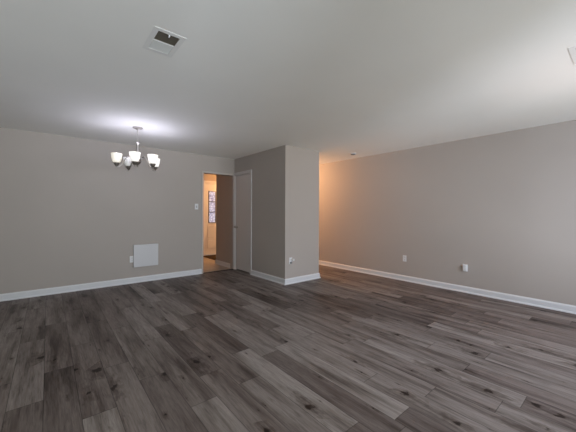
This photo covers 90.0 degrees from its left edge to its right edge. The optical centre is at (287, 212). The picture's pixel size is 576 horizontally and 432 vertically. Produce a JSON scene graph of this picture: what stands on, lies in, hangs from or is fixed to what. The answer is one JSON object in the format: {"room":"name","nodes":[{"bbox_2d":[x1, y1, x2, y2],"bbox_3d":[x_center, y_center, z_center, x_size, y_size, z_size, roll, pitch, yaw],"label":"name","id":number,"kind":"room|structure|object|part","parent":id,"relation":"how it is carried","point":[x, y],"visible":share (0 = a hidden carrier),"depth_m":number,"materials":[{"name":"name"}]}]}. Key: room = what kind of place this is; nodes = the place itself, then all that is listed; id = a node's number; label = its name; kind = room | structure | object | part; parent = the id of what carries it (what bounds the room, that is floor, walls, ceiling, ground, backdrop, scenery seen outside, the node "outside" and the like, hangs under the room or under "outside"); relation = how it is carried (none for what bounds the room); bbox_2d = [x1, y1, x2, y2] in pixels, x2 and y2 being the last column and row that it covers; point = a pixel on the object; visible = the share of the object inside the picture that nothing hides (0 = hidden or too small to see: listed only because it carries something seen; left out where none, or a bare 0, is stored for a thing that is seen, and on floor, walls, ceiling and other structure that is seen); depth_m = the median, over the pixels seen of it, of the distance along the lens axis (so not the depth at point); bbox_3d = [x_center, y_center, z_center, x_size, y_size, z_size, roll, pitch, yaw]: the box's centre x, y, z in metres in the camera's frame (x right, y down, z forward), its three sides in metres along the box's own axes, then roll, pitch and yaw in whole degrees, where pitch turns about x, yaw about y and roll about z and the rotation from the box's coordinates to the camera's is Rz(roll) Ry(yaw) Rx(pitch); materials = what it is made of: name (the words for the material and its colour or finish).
{"room":"empty living room","nodes":[
{"label":"empty living room","id":0,"kind":"room"},
{"bbox_2d":[0,127,234,293],"bbox_3d":[-3.114,0.020,4.877,4.900,2.440,0.120,0,0,-40],"label":"wall","id":1,"kind":"structure","parent":0,"point":[69,215],"depth_m":4.70,"materials":[{"name":"beige paint"}]},
{"bbox_2d":[0,269,201,301],"bbox_3d":[-3.315,1.189,4.617,4.023,0.100,0.028,0,0,-40],"label":"baseboard","id":2,"kind":"structure","parent":1,"relation":"attached to","point":[78,287],"depth_m":4.70,"materials":[{"name":"white paint"}]},
{"bbox_2d":[133,243,157,266],"bbox_3d":[-2.575,0.764,5.224,0.410,0.396,0.040,0,0,-40],"label":"wall panel","id":3,"kind":"object","parent":1,"relation":"attached to","point":[143,254],"visible":1,"depth_m":5.20,"materials":[{"name":"grey plastic"}]},
{"bbox_2d":[201,171,233,273],"bbox_3d":[-1.488,0.191,6.147,0.736,2.111,0.010,0,0,-40],"label":"trim","id":4,"kind":"structure","parent":1,"relation":"attached to","point":[203,172],"depth_m":5.92,"materials":[{"name":"white wood"}]},
{"bbox_2d":[203,269,233,273],"bbox_3d":[-1.486,1.240,6.159,0.690,0.012,0.060,0,0,-40],"label":"trim","id":5,"kind":"structure","parent":1,"relation":"attached to","point":[226,269],"depth_m":6.12,"materials":[{"name":"brown wood"}]},
{"bbox_2d":[204,174,215,180],"bbox_3d":[-2.663,0.022,8.273,3.700,2.440,0.120,0,0,-40],"label":"wall","id":6,"kind":"structure","parent":0,"point":[207,177],"depth_m":8.48,"materials":[{"name":"beige paint"}]},
{"bbox_2d":[203,181,215,255],"bbox_3d":[-2.097,0.151,8.734,1.070,2.185,0.136,0,0,-40],"label":"trim","id":7,"kind":"structure","parent":6,"relation":"attached to","point":[205,182],"depth_m":8.37,"materials":[{"name":"white paint"}]},
{"bbox_2d":[205,184,215,254],"bbox_3d":[-2.064,0.185,8.694,0.896,2.078,0.110,0,0,-40],"label":"door","id":8,"kind":"structure","parent":6,"relation":"in","point":[210,207],"depth_m":8.53,"materials":[{"name":"white paint"}]},
{"bbox_3d":[-2.251,0.703,8.549,0.290,0.680,0.010,0,0,-40],"label":"raised panel","id":9,"kind":"part","parent":8,"relation":"part of","materials":[{"name":"white paint"}]},
{"bbox_3d":[-2.252,-0.179,8.554,0.236,0.951,0.020,0,0,-40],"label":"glass frame","id":10,"kind":"part","parent":8,"relation":"part of","materials":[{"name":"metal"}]},
{"bbox_3d":[-2.262,-0.179,8.566,0.196,0.915,0.008,0,0,-40],"label":"leaded pane","id":11,"kind":"part","parent":8,"relation":"part of","materials":[{"name":"grey"}]},
{"bbox_2d":[216,145,318,278],"bbox_3d":[-0.585,0.030,6.326,0.840,2.440,2.690,0,0,-40],"label":"wall","id":12,"kind":"structure","parent":0,"point":[285,178],"depth_m":5.38,"materials":[{"name":"beige paint"}]},
{"bbox_2d":[234,174,249,272],"bbox_3d":[-0.973,0.207,6.125,0.102,2.038,0.605,0,0,-40],"label":"door","id":13,"kind":"structure","parent":12,"relation":"in","point":[242,226],"depth_m":6.12,"materials":[{"name":"white paint"}]},
{"bbox_2d":[234,170,251,274],"bbox_3d":[-0.932,0.183,6.147,0.122,2.131,0.720,0,0,-40],"label":"trim","id":14,"kind":"structure","parent":12,"relation":"attached to","point":[246,171],"depth_m":6.01,"materials":[{"name":"white paint"}]},
{"bbox_2d":[215,260,320,284],"bbox_3d":[-0.590,1.200,6.326,0.896,0.100,2.746,0,0,-40],"label":"baseboard","id":15,"kind":"structure","parent":12,"relation":"attached to","point":[272,278],"depth_m":5.36,"materials":[{"name":"white paint"}]},
{"bbox_2d":[0,254,575,431],"bbox_3d":[-0.901,1.298,3.809,6.940,0.102,9.240,0,0,-40],"label":"floor","id":16,"kind":"structure","parent":0,"point":[236,350],"depth_m":2.47,"materials":[{"name":"grey laminate"}]},
{"bbox_2d":[203,255,215,259],"bbox_3d":[-1.711,1.238,8.204,1.120,0.010,1.070,0,0,-40],"label":"mat","id":17,"kind":"object","parent":16,"relation":"on","point":[213,257],"visible":0.04,"depth_m":8.15,"materials":[{"name":"brown fabric"}]},
{"bbox_2d":[0,0,575,164],"bbox_3d":[-0.891,-1.341,3.809,6.940,0.300,9.240,0,0,-40],"label":"ceiling","id":18,"kind":"structure","parent":0,"point":[336,79],"depth_m":2.41,"materials":[{"name":"paint"}]},
{"bbox_2d":[111,126,159,170],"bbox_3d":[-2.094,-0.904,3.993,0.590,0.584,0.564,0,0,-10],"label":"chandelier","id":19,"kind":"object","parent":18,"relation":"hanging from","point":[153,161],"visible":1,"depth_m":3.92,"materials":[{"name":"white glass"}]},
{"bbox_3d":[-2.304,-0.738,3.872,0.136,0.124,0.136,0,0,-40],"label":"lamp shade","id":20,"kind":"part","parent":19,"relation":"part of","materials":[{"name":"white glass"}]},
{"bbox_3d":[-2.314,-0.738,4.171,0.136,0.124,0.136,0,0,-40],"label":"lamp shade","id":21,"kind":"part","parent":19,"relation":"part of","materials":[{"name":"white glass"}]},
{"bbox_3d":[-2.016,-0.737,3.789,0.136,0.124,0.136,0,0,-40],"label":"lamp shade","id":22,"kind":"part","parent":19,"relation":"part of","materials":[{"name":"white glass"}]},
{"bbox_3d":[-1.858,-0.736,3.958,0.136,0.124,0.136,0,0,-40],"label":"lamp shade","id":23,"kind":"part","parent":19,"relation":"part of","materials":[{"name":"white glass"}]},
{"bbox_2d":[142,26,185,56],"bbox_3d":[-0.871,-1.266,2.020,0.204,0.178,0.315,0,0,-40],"label":"ceiling vent","id":24,"kind":"object","parent":18,"relation":"in","point":[161,41],"visible":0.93,"depth_m":2.02,"materials":[{"name":"white metal"}]},
{"bbox_2d":[568,46,575,63],"bbox_3d":[2.214,-1.260,2.075,0.340,0.166,0.250,0,0,-40],"label":"ceiling vent","id":25,"kind":"object","parent":18,"relation":"in","point":[572,50],"visible":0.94,"depth_m":2.12,"materials":[{"name":"white metal"}]},
{"bbox_2d":[319,120,575,305],"bbox_3d":[1.724,0.039,5.992,0.120,2.440,9.240,0,0,-40],"label":"wall","id":26,"kind":"structure","parent":0,"point":[502,206],"depth_m":4.56,"materials":[{"name":"beige paint"}]},
{"bbox_2d":[319,260,575,313],"bbox_3d":[1.663,1.208,5.945,0.028,0.100,9.000,0,0,-40],"label":"baseboard","id":27,"kind":"structure","parent":26,"relation":"attached to","point":[551,305],"depth_m":4.54,"materials":[{"name":"white paint"}]},
{"bbox_2d":[463,264,467,271],"bbox_3d":[2.805,0.871,4.568,0.036,0.112,0.072,0,0,-40],"label":"cable plate","id":28,"kind":"object","parent":26,"relation":"attached to","point":[465,266],"visible":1,"depth_m":4.55,"materials":[{"name":"white plastic"}]}
]}

